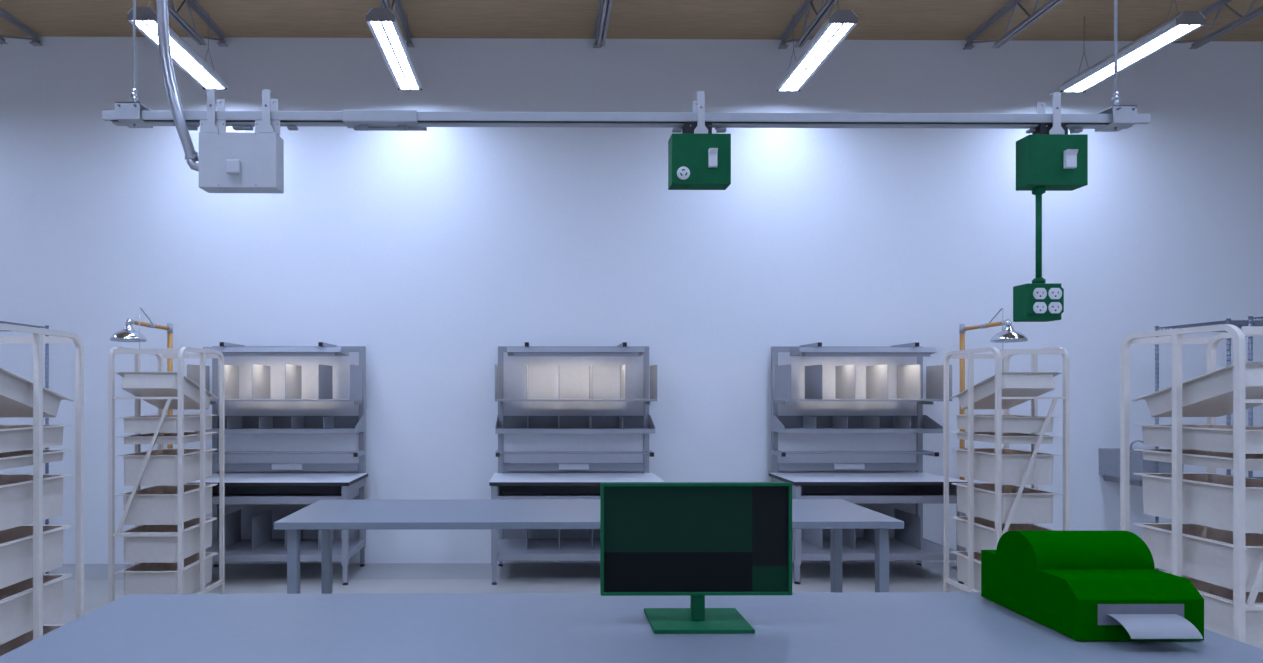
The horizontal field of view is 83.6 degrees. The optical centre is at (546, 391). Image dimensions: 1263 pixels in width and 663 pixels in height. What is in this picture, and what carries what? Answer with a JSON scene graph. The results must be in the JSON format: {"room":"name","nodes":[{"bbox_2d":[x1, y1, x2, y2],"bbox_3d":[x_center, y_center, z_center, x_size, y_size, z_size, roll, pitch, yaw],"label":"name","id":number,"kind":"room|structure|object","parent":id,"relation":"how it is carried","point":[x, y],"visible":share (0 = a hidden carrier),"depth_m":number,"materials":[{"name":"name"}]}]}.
{"room":"workshop","nodes":[
{"label":"workshop","id":0,"kind":"room"},
{"bbox_2d":[47,578,980,623],"bbox_3d":[0.747,1.710,0.344,16.500,0.120,11.675,0,0,0],"label":"floor","id":1,"kind":"structure","parent":0,"point":[95,591],"depth_m":5.94,"materials":[{"name":"concrete"}]},
{"bbox_2d":[0,321,48,573],"bbox_3d":[-4.962,0.535,5.761,1.236,2.230,0.736,0,0,0],"label":"wire shelving","id":2,"kind":"object","parent":1,"relation":"on","point":[46,326],"visible":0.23,"depth_m":6.11,"materials":[{"name":"metal"}]},
{"bbox_2d":[0,323,83,639],"bbox_3d":[-2.779,0.665,3.493,0.512,1.969,0.664,0,0,0],"label":"rack","id":3,"kind":"object","parent":1,"relation":"on","point":[57,336],"visible":0.95,"depth_m":3.51,"materials":[{"name":"white metal"}]},
{"bbox_2d":[0,624,64,655],"bbox_3d":[-2.779,1.366,3.493,0.425,0.215,0.606,0,0,0],"label":"storage tote","id":4,"kind":"object","parent":3,"relation":"in","point":[27,637],"visible":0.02,"depth_m":3.76,"materials":[{"name":"white plastic"}]},
{"bbox_2d":[0,370,65,417],"bbox_3d":[-2.779,-0.004,3.487,0.425,0.277,0.580,0,0,0],"label":"storage tote","id":5,"kind":"object","parent":3,"relation":"on","point":[16,394],"visible":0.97,"depth_m":3.50,"materials":[{"name":"white plastic"}]},
{"bbox_2d":[0,425,69,452],"bbox_3d":[-2.779,0.233,3.493,0.425,0.111,0.606,0,0,0],"label":"storage tote","id":6,"kind":"object","parent":3,"relation":"in","point":[11,440],"visible":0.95,"depth_m":3.50,"materials":[{"name":"white plastic"}]},
{"bbox_2d":[0,450,69,468],"bbox_3d":[-2.779,0.340,3.493,0.425,0.055,0.606,0,0,0],"label":"storage tote","id":7,"kind":"object","parent":3,"relation":"in","point":[22,461],"visible":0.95,"depth_m":3.62,"materials":[{"name":"white plastic"}]},
{"bbox_2d":[0,525,71,588],"bbox_3d":[-2.779,0.827,3.493,0.425,0.215,0.606,0,0,0],"label":"storage tote","id":8,"kind":"object","parent":3,"relation":"in","point":[16,559],"visible":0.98,"depth_m":3.52,"materials":[{"name":"white plastic"}]},
{"bbox_2d":[0,574,71,644],"bbox_3d":[-2.779,1.093,3.493,0.425,0.215,0.606,0,0,0],"label":"storage tote","id":9,"kind":"object","parent":3,"relation":"in","point":[16,615],"visible":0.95,"depth_m":3.52,"materials":[{"name":"white plastic"}]},
{"bbox_2d":[0,474,71,530],"bbox_3d":[-2.779,0.552,3.493,0.425,0.215,0.606,0,0,0],"label":"storage tote","id":10,"kind":"object","parent":3,"relation":"in","point":[16,502],"visible":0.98,"depth_m":3.51,"materials":[{"name":"white plastic"}]},
{"bbox_2d":[109,307,172,448],"bbox_3d":[-3.479,0.465,6.124,0.274,2.370,0.877,0,0,0],"label":"shower","id":11,"kind":"object","parent":1,"relation":"on","point":[128,334],"visible":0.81,"depth_m":5.93,"materials":[{"name":"yellow paint"}]},
{"bbox_2d":[108,347,224,602],"bbox_3d":[-2.793,0.665,5.193,0.512,1.969,0.664,0,0,0],"label":"rack","id":12,"kind":"object","parent":1,"relation":"on","point":[160,354],"visible":0.78,"depth_m":4.89,"materials":[{"name":"white metal"}]},
{"bbox_2d":[117,415,211,432],"bbox_3d":[-2.793,0.233,5.193,0.425,0.111,0.606,0,0,0],"label":"storage tote","id":13,"kind":"object","parent":12,"relation":"in","point":[134,424],"visible":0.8,"depth_m":4.92,"materials":[{"name":"white plastic"}]},
{"bbox_2d":[118,372,212,408],"bbox_3d":[-2.793,-0.004,5.187,0.425,0.277,0.580,0,0,0],"label":"storage tote","id":14,"kind":"object","parent":12,"relation":"on","point":[139,384],"visible":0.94,"depth_m":4.95,"materials":[{"name":"white plastic"}]},
{"bbox_2d":[118,449,214,485],"bbox_3d":[-2.793,0.552,5.193,0.425,0.215,0.606,0,0,0],"label":"storage tote","id":15,"kind":"object","parent":12,"relation":"in","point":[161,469],"visible":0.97,"depth_m":4.92,"materials":[{"name":"white plastic"}]},
{"bbox_2d":[117,552,216,594],"bbox_3d":[-2.793,1.366,5.193,0.425,0.215,0.606,0,0,0],"label":"storage tote","id":16,"kind":"object","parent":12,"relation":"in","point":[139,578],"visible":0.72,"depth_m":4.93,"materials":[{"name":"white plastic"}]},
{"bbox_2d":[119,432,214,443],"bbox_3d":[-2.793,0.340,5.193,0.425,0.055,0.606,0,0,0],"label":"storage tote","id":17,"kind":"object","parent":12,"relation":"in","point":[163,438],"visible":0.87,"depth_m":4.92,"materials":[{"name":"white plastic"}]},
{"bbox_2d":[119,484,215,524],"bbox_3d":[-2.793,0.827,5.193,0.425,0.215,0.606,0,0,0],"label":"storage tote","id":18,"kind":"object","parent":12,"relation":"in","point":[154,505],"visible":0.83,"depth_m":4.92,"materials":[{"name":"white plastic"}]},
{"bbox_2d":[121,517,216,562],"bbox_3d":[-2.793,1.093,5.193,0.425,0.215,0.606,0,0,0],"label":"storage tote","id":19,"kind":"object","parent":12,"relation":"in","point":[137,549],"visible":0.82,"depth_m":4.92,"materials":[{"name":"white plastic"}]},
{"bbox_2d":[185,342,367,584],"bbox_3d":[-2.436,0.605,6.301,1.500,2.091,0.709,0,0,0],"label":"workbench","id":20,"kind":"object","parent":1,"relation":"on","point":[288,408],"visible":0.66,"depth_m":6.59,"materials":[{"name":"grey metal"}]},
{"bbox_2d":[195,428,354,433],"bbox_3d":[-2.437,0.352,6.443,1.430,0.041,0.335,0,0,0],"label":"shelf","id":21,"kind":"object","parent":20,"relation":"attached to","point":[227,430],"depth_m":6.28,"materials":[{"name":"grey metal"}]},
{"bbox_2d":[203,342,348,355],"bbox_3d":[-2.436,-0.378,6.406,1.222,0.126,0.450,0,0,0],"label":"hood","id":22,"kind":"object","parent":20,"relation":"attached to","point":[227,349],"depth_m":6.20,"materials":[{"name":"grey metal"}]},
{"bbox_2d":[189,473,367,482],"bbox_3d":[-2.435,0.768,6.284,1.500,0.004,0.674,0,0,0],"label":"countertop","id":23,"kind":"structure","parent":20,"relation":"on","point":[229,477],"depth_m":6.24,"materials":[{"name":"white laminate"}]},
{"bbox_2d":[205,539,361,561],"bbox_3d":[-2.436,1.423,6.313,1.390,0.059,0.655,0,0,0],"label":"shelf","id":24,"kind":"object","parent":20,"relation":"attached to","point":[238,550],"depth_m":6.15,"materials":[{"name":"grey metal"}]},
{"bbox_2d":[212,486,358,499],"bbox_3d":[-2.435,0.880,6.266,1.366,0.160,0.530,0,0,0],"label":"tray","id":25,"kind":"object","parent":20,"relation":"on","point":[231,492],"depth_m":6.52,"materials":[{"name":"grey metal"}]},
{"bbox_2d":[210,399,361,400],"bbox_3d":[-2.436,0.073,6.336,1.430,0.018,0.410,0,0,0],"label":"shelf","id":26,"kind":"object","parent":20,"relation":"attached to","point":[211,399],"depth_m":6.13,"materials":[{"name":"grey metal"}]},
{"bbox_2d":[489,342,664,584],"bbox_3d":[0.258,0.605,6.323,1.500,2.091,0.709,0,0,0],"label":"workbench","id":27,"kind":"object","parent":1,"relation":"on","point":[561,408],"visible":0.78,"depth_m":6.63,"materials":[{"name":"grey metal"}]},
{"bbox_2d":[497,486,599,495],"bbox_3d":[0.259,0.880,6.287,1.366,0.160,0.530,0,0,0],"label":"shelf","id":28,"kind":"object","parent":27,"relation":"on","point":[501,490],"depth_m":6.54,"materials":[{"name":"grey metal"}]},
{"bbox_2d":[497,538,599,560],"bbox_3d":[0.258,1.423,6.335,1.390,0.059,0.655,0,0,0],"label":"shelf","id":29,"kind":"object","parent":27,"relation":"attached to","point":[509,549],"depth_m":6.19,"materials":[{"name":"grey metal"}]},
{"bbox_2d":[496,428,654,432],"bbox_3d":[0.257,0.352,6.465,1.430,0.041,0.335,0,0,0],"label":"shelf","id":30,"kind":"object","parent":27,"relation":"attached to","point":[498,430],"depth_m":6.30,"materials":[{"name":"grey metal"}]},
{"bbox_2d":[495,399,656,400],"bbox_3d":[0.258,0.073,6.357,1.430,0.018,0.410,0,0,0],"label":"shelf","id":31,"kind":"object","parent":27,"relation":"attached to","point":[495,399],"depth_m":6.15,"materials":[{"name":"grey metal"}]},
{"bbox_2d":[507,342,644,356],"bbox_3d":[0.258,-0.378,6.427,1.222,0.126,0.450,0,0,0],"label":"hood","id":32,"kind":"object","parent":27,"relation":"attached to","point":[622,350],"depth_m":6.22,"materials":[{"name":"grey metal"}]},
{"bbox_2d":[490,473,664,481],"bbox_3d":[0.259,0.768,6.305,1.500,0.004,0.674,0,0,0],"label":"countertop","id":33,"kind":"structure","parent":27,"relation":"on","point":[497,477],"depth_m":6.27,"materials":[{"name":"white laminate"}]},
{"bbox_2d":[274,499,903,593],"bbox_3d":[0.250,1.204,4.508,3.678,0.893,0.858,0,0,0],"label":"table","id":34,"kind":"object","parent":1,"relation":"on","point":[836,515],"visible":0.6,"depth_m":4.29,"materials":[{"name":"grey metal"}]},
{"bbox_2d":[0,592,1262,662],"bbox_3d":[0.268,1.204,2.211,3.678,0.893,0.857,0,0,0],"label":"table","id":35,"kind":"object","parent":1,"relation":"on","point":[840,627],"visible":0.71,"depth_m":2.16,"materials":[{"name":"grey laminate"}]},
{"bbox_2d":[600,482,791,633],"bbox_3d":[0.483,0.525,2.302,0.617,0.463,0.222,0,0,0],"label":"monitor","id":36,"kind":"object","parent":35,"relation":"on","point":[696,540],"visible":1,"depth_m":2.26,"materials":[{"name":"green plastic"}]},
{"bbox_2d":[981,531,1203,640],"bbox_3d":[1.798,0.617,2.307,0.385,0.281,0.555,0,0,0],"label":"printer","id":37,"kind":"object","parent":35,"relation":"on","point":[1079,585],"visible":1,"depth_m":2.23,"materials":[{"name":"green plastic"}]},
{"bbox_2d":[769,342,967,583],"bbox_3d":[2.864,0.605,6.344,1.500,2.091,0.709,0,0,0],"label":"workbench","id":38,"kind":"object","parent":1,"relation":"on","point":[834,408],"visible":0.79,"depth_m":6.54,"materials":[{"name":"grey metal"}]},
{"bbox_2d":[775,399,951,400],"bbox_3d":[2.864,0.073,6.378,1.430,0.018,0.410,0,0,0],"label":"shelf","id":39,"kind":"object","parent":38,"relation":"attached to","point":[775,399],"depth_m":6.17,"materials":[{"name":"grey metal"}]},
{"bbox_2d":[790,342,936,356],"bbox_3d":[2.864,-0.378,6.448,1.222,0.126,0.450,0,0,0],"label":"light fixture","id":40,"kind":"object","parent":38,"relation":"attached to","point":[814,349],"depth_m":6.24,"materials":[{"name":"grey metal"}]},
{"bbox_2d":[785,428,942,432],"bbox_3d":[2.863,0.352,6.486,1.430,0.041,0.335,0,0,0],"label":"shelf","id":41,"kind":"object","parent":38,"relation":"attached to","point":[787,430],"depth_m":6.32,"materials":[{"name":"grey metal"}]},
{"bbox_2d":[770,472,967,481],"bbox_3d":[2.865,0.768,6.326,1.500,0.004,0.674,0,0,0],"label":"countertop","id":42,"kind":"structure","parent":38,"relation":"on","point":[834,476],"depth_m":6.27,"materials":[{"name":"white laminate"}]},
{"bbox_2d":[792,485,956,498],"bbox_3d":[2.865,0.880,6.308,1.366,0.160,0.530,0,0,0],"label":"tray","id":43,"kind":"object","parent":38,"relation":"on","point":[807,491],"depth_m":6.55,"materials":[{"name":"grey metal"}]},
{"bbox_2d":[792,538,956,560],"bbox_3d":[2.864,1.423,6.356,1.390,0.059,0.655,0,0,0],"label":"shelf","id":44,"kind":"object","parent":38,"relation":"attached to","point":[864,548],"depth_m":6.11,"materials":[{"name":"grey metal"}]},
{"bbox_2d":[951,308,1027,569],"bbox_3d":[3.881,0.465,6.183,0.274,2.370,0.877,0,0,0],"label":"shower","id":45,"kind":"object","parent":1,"relation":"on","point":[1008,334],"visible":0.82,"depth_m":6.08,"materials":[{"name":"yellow paint"}]},
{"bbox_2d":[944,347,1069,591],"bbox_3d":[3.415,0.665,5.242,0.512,1.969,0.664,0,0,0],"label":"rack","id":46,"kind":"object","parent":1,"relation":"on","point":[968,354],"visible":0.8,"depth_m":5.23,"materials":[{"name":"white metal"}]},
{"bbox_2d":[951,551,980,589],"bbox_3d":[3.415,1.366,5.242,0.425,0.215,0.606,0,0,0],"label":"storage tote","id":47,"kind":"object","parent":46,"relation":"in","point":[962,563],"visible":0.26,"depth_m":5.40,"materials":[{"name":"white plastic"}]},
{"bbox_2d":[951,448,1056,484],"bbox_3d":[3.415,0.552,5.242,0.425,0.215,0.606,0,0,0],"label":"storage tote","id":48,"kind":"object","parent":46,"relation":"in","point":[1015,462],"visible":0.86,"depth_m":4.97,"materials":[{"name":"white plastic"}]},
{"bbox_2d":[951,516,1056,552],"bbox_3d":[3.415,1.093,5.242,0.425,0.215,0.606,0,0,0],"label":"storage tote","id":49,"kind":"object","parent":46,"relation":"in","point":[984,539],"visible":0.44,"depth_m":5.28,"materials":[{"name":"white plastic"}]},
{"bbox_2d":[952,483,1058,523],"bbox_3d":[3.415,0.827,5.242,0.425,0.215,0.606,0,0,0],"label":"storage tote","id":50,"kind":"object","parent":46,"relation":"in","point":[1034,506],"visible":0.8,"depth_m":4.97,"materials":[{"name":"white plastic"}]},
{"bbox_2d":[951,414,1059,432],"bbox_3d":[3.415,0.233,5.242,0.425,0.111,0.606,0,0,0],"label":"storage tote","id":51,"kind":"object","parent":46,"relation":"in","point":[1010,423],"visible":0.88,"depth_m":4.97,"materials":[{"name":"white plastic"}]},
{"bbox_2d":[951,431,1059,443],"bbox_3d":[3.415,0.340,5.242,0.425,0.055,0.606,0,0,0],"label":"storage tote","id":52,"kind":"object","parent":46,"relation":"in","point":[1007,438],"visible":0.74,"depth_m":5.05,"materials":[{"name":"white plastic"}]},
{"bbox_2d":[956,372,1058,408],"bbox_3d":[3.415,-0.004,5.237,0.425,0.277,0.580,0,0,0],"label":"storage tote","id":53,"kind":"object","parent":46,"relation":"on","point":[1014,384],"visible":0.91,"depth_m":5.04,"materials":[{"name":"white plastic"}]},
{"bbox_2d":[1120,324,1262,642],"bbox_3d":[3.429,0.665,3.542,0.512,1.969,0.664,0,0,0],"label":"rack","id":54,"kind":"object","parent":1,"relation":"on","point":[1150,337],"visible":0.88,"depth_m":3.53,"materials":[{"name":"white metal"}]},
{"bbox_2d":[1133,473,1262,532],"bbox_3d":[3.429,0.552,3.542,0.425,0.215,0.606,0,0,0],"label":"storage tote","id":55,"kind":"object","parent":54,"relation":"in","point":[1202,504],"visible":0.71,"depth_m":3.50,"materials":[{"name":"white plastic"}]},
{"bbox_2d":[1133,523,1262,591],"bbox_3d":[3.429,0.827,3.542,0.425,0.215,0.606,0,0,0],"label":"storage tote","id":56,"kind":"object","parent":54,"relation":"in","point":[1205,561],"visible":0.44,"depth_m":3.52,"materials":[{"name":"white plastic"}]},
{"bbox_2d":[1133,424,1262,453],"bbox_3d":[3.429,0.233,3.542,0.425,0.111,0.606,0,0,0],"label":"storage tote","id":57,"kind":"object","parent":54,"relation":"in","point":[1217,440],"visible":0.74,"depth_m":3.49,"materials":[{"name":"white plastic"}]},
{"bbox_2d":[1133,449,1262,470],"bbox_3d":[3.429,0.340,3.542,0.425,0.055,0.606,0,0,0],"label":"storage tote","id":58,"kind":"object","parent":54,"relation":"in","point":[1254,462],"visible":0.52,"depth_m":3.54,"materials":[{"name":"white plastic"}]},
{"bbox_2d":[1139,361,1262,416],"bbox_3d":[3.429,-0.004,3.537,0.425,0.277,0.580,0,0,0],"label":"storage tote","id":59,"kind":"object","parent":54,"relation":"on","point":[1211,395],"visible":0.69,"depth_m":3.48,"materials":[{"name":"white plastic"}]},
{"bbox_2d":[1163,571,1262,648],"bbox_3d":[3.429,1.093,3.542,0.425,0.215,0.606,0,0,0],"label":"storage tote","id":60,"kind":"object","parent":54,"relation":"in","point":[1218,614],"visible":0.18,"depth_m":3.37,"materials":[{"name":"white plastic"}]},
{"bbox_2d":[1155,318,1262,569],"bbox_3d":[5.959,0.536,5.828,1.236,2.228,0.676,0,0,0],"label":"wire shelving","id":61,"kind":"object","parent":1,"relation":"on","point":[1239,323],"visible":0.21,"depth_m":5.93,"materials":[{"name":"metal"}]},
{"bbox_2d":[1248,316,1262,477],"bbox_3d":[5.966,0.536,5.043,1.236,2.228,0.626,0,0,0],"label":"wire shelving","id":62,"kind":"object","parent":1,"relation":"on","point":[1250,318],"visible":0.22,"depth_m":5.33,"materials":[{"name":"metal"}]},
{"bbox_2d":[0,36,1262,563],"bbox_3d":[0.695,-0.820,6.860,16.900,5.180,0.200,0,0,0],"label":"wall","id":63,"kind":"structure","parent":0,"point":[432,251],"depth_m":6.76,"materials":[{"name":"paint"}]},
{"bbox_2d":[43,562,1165,579],"bbox_3d":[0.698,1.710,6.470,16.500,0.120,0.579,0,0,0],"label":"trim","id":64,"kind":"structure","parent":63,"relation":"attached to","point":[308,571],"depth_m":6.47,"materials":[{"name":"grey paint"}]},
{"bbox_2d":[1098,440,1183,485],"bbox_3d":[5.546,0.658,6.546,0.375,0.402,0.502,0,0,0],"label":"basin","id":65,"kind":"object","parent":63,"relation":"attached to","point":[1109,458],"visible":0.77,"depth_m":6.55,"materials":[{"name":"grey metal"}]},
{"bbox_2d":[1130,440,1143,448],"bbox_3d":[5.676,0.502,6.722,0.117,0.089,0.026,0,0,22],"label":"faucet","id":66,"kind":"object","parent":65,"relation":"on","point":[1133,442],"depth_m":6.73,"materials":[{"name":"metal"}]},
{"bbox_2d":[0,0,1262,40],"bbox_3d":[0.745,-3.485,0.633,16.900,0.150,12.654,0,0,0],"label":"ceiling","id":67,"kind":"structure","parent":0,"point":[1069,20],"depth_m":6.36,"materials":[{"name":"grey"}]},
{"bbox_2d":[0,7,41,45],"bbox_3d":[-4.831,-3.268,0.688,0.080,0.285,12.054,0,0,0],"label":"joist","id":68,"kind":"object","parent":67,"relation":"attached to","point":[33,35],"visible":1,"depth_m":6.46,"materials":[{"name":"grey metal"}]},
{"bbox_2d":[115,0,152,127],"bbox_3d":[-1.185,-2.086,2.008,0.068,2.647,0.078,0,0,0],"label":"hanger","id":69,"kind":"object","parent":67,"relation":"hanging from","point":[124,111],"visible":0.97,"depth_m":1.99,"materials":[{"name":"metal"}]},
{"bbox_2d":[102,110,1150,130],"bbox_3d":[0.237,-0.778,2.024,3.003,0.049,0.056,0,0,0],"label":"rail","id":70,"kind":"object","parent":69,"relation":"hanging from","point":[359,120],"visible":0.95,"depth_m":2.01,"materials":[{"name":"metal"}]},
{"bbox_2d":[187,89,297,192],"bbox_3d":[-0.882,-0.718,2.007,0.317,0.278,0.077,0,0,0],"label":"box","id":71,"kind":"object","parent":70,"relation":"hanging from","point":[229,162],"visible":0.98,"depth_m":1.98,"materials":[{"name":"grey paint"}]},
{"bbox_2d":[668,91,730,189],"bbox_3d":[0.441,-0.724,2.016,0.168,0.265,0.081,0,0,0],"label":"electrical box","id":72,"kind":"object","parent":70,"relation":"hanging from","point":[698,158],"visible":1,"depth_m":1.99,"materials":[{"name":"green metal"}]},
{"bbox_2d":[677,166,689,179],"bbox_3d":[0.389,-0.622,1.989,0.037,0.037,0.004,0,0,0],"label":"socket","id":73,"kind":"object","parent":72,"relation":"attached to","point":[683,172],"depth_m":1.99,"materials":[{"name":"white plastic"}]},
{"bbox_2d":[708,148,717,167],"bbox_3d":[0.472,-0.663,1.984,0.024,0.050,0.016,0,0,0],"label":"switch","id":74,"kind":"object","parent":72,"relation":"attached to","point":[712,152],"depth_m":1.98,"materials":[{"name":"white plastic"}]},
{"bbox_2d":[1013,92,1087,321],"bbox_3d":[1.467,-0.531,2.024,0.191,0.650,0.081,0,0,0],"label":"electrical box","id":75,"kind":"object","parent":70,"relation":"hanging from","point":[1050,158],"visible":1,"depth_m":2.00,"materials":[{"name":"green metal"}]},
{"bbox_2d":[1033,302,1046,312],"bbox_3d":[1.404,-0.240,1.992,0.037,0.032,0.003,0,0,0],"label":"receptacle","id":76,"kind":"object","parent":75,"relation":"attached to","point":[1038,307],"depth_m":1.99,"materials":[{"name":"white plastic"}]},
{"bbox_2d":[1033,288,1046,298],"bbox_3d":[1.404,-0.280,1.992,0.037,0.032,0.003,0,0,0],"label":"receptacle","id":77,"kind":"object","parent":75,"relation":"attached to","point":[1038,293],"depth_m":1.99,"materials":[{"name":"white plastic"}]},
{"bbox_2d":[1048,302,1061,312],"bbox_3d":[1.447,-0.240,1.992,0.037,0.032,0.003,0,0,0],"label":"receptacle","id":78,"kind":"object","parent":75,"relation":"attached to","point":[1053,307],"depth_m":1.99,"materials":[{"name":"white plastic"}]},
{"bbox_2d":[1048,288,1061,298],"bbox_3d":[1.447,-0.280,1.992,0.037,0.032,0.003,0,0,0],"label":"receptacle","id":79,"kind":"object","parent":75,"relation":"attached to","point":[1053,293],"depth_m":1.99,"materials":[{"name":"white plastic"}]},
{"bbox_2d":[1064,149,1077,168],"bbox_3d":[1.492,-0.663,1.992,0.030,0.050,0.016,0,0,0],"label":"switch","id":80,"kind":"object","parent":75,"relation":"attached to","point":[1070,155],"depth_m":1.99,"materials":[{"name":"white plastic"}]},
{"bbox_2d":[127,0,158,47],"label":"ceiling light","id":81,"kind":"object","parent":67,"relation":"hanging from","point":[146,20],"depth_m":5.27,"materials":[{"name":"white plastic"}]},
{"bbox_2d":[156,0,198,170],"bbox_3d":[-1.073,-2.022,1.982,0.169,2.777,0.106,0,0,9],"label":"conduit","id":82,"kind":"object","parent":67,"relation":"hanging from","point":[191,156],"visible":1,"depth_m":1.94,"materials":[{"name":"metal"}]},
{"bbox_2d":[168,0,227,46],"bbox_3d":[-3.053,-3.268,0.703,0.080,0.285,12.054,0,0,0],"label":"joist","id":83,"kind":"object","parent":67,"relation":"attached to","point":[172,12],"visible":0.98,"depth_m":6.16,"materials":[{"name":"grey metal"}]},
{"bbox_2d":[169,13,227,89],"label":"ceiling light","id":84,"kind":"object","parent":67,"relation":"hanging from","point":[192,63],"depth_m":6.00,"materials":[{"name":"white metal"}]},
{"bbox_2d":[366,0,421,89],"bbox_3d":[-1.252,-3.095,5.853,0.220,0.631,1.196,0,0,0],"label":"ceiling light","id":85,"kind":"object","parent":67,"relation":"hanging from","point":[383,24],"visible":1,"depth_m":5.67,"materials":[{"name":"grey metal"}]},
{"bbox_2d":[379,0,413,46],"bbox_3d":[-1.268,-3.268,0.717,0.080,0.285,12.054,0,0,0],"label":"joist","id":86,"kind":"object","parent":67,"relation":"attached to","point":[396,4],"visible":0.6,"depth_m":6.29,"materials":[{"name":"grey metal"}]},
{"bbox_2d":[593,0,612,47],"bbox_3d":[0.535,-3.268,0.731,0.080,0.285,12.054,0,0,0],"label":"joist","id":87,"kind":"object","parent":67,"relation":"attached to","point":[602,7],"visible":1,"depth_m":6.10,"materials":[{"name":"grey metal"}]},
{"bbox_2d":[778,0,836,48],"bbox_3d":[2.326,-3.268,0.746,0.080,0.285,12.054,0,0,0],"label":"joist","id":88,"kind":"object","parent":67,"relation":"attached to","point":[823,11],"visible":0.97,"depth_m":6.15,"materials":[{"name":"grey metal"}]},
{"bbox_2d":[776,0,857,91],"bbox_3d":[2.238,-3.095,5.881,0.220,0.631,1.196,0,0,0],"label":"ceiling light","id":89,"kind":"object","parent":67,"relation":"hanging from","point":[840,23],"visible":1,"depth_m":5.71,"materials":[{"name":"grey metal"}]},
{"bbox_2d":[963,0,1062,49],"bbox_3d":[4.124,-3.268,0.760,0.080,0.285,12.054,0,0,0],"label":"joist","id":90,"kind":"object","parent":67,"relation":"attached to","point":[1049,5],"visible":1,"depth_m":6.17,"materials":[{"name":"grey metal"}]},
{"bbox_2d":[1095,0,1136,131],"bbox_3d":[1.654,-2.085,2.030,0.067,2.649,0.078,0,0,0],"label":"hanger","id":91,"kind":"object","parent":67,"relation":"hanging from","point":[1124,116],"visible":0.98,"depth_m":2.03,"materials":[{"name":"metal"}]},
{"bbox_2d":[1060,0,1205,92],"bbox_3d":[4.883,-3.095,5.902,0.220,0.631,1.196,0,0,0],"label":"ceiling light","id":92,"kind":"object","parent":67,"relation":"hanging from","point":[1184,23],"visible":0.98,"depth_m":5.73,"materials":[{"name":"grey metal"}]},
{"bbox_2d":[1171,0,1262,48],"bbox_3d":[5.930,-3.268,0.774,0.080,0.285,12.054,0,0,0],"label":"joist","id":93,"kind":"object","parent":67,"relation":"attached to","point":[1254,14],"visible":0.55,"depth_m":6.11,"materials":[{"name":"grey metal"}]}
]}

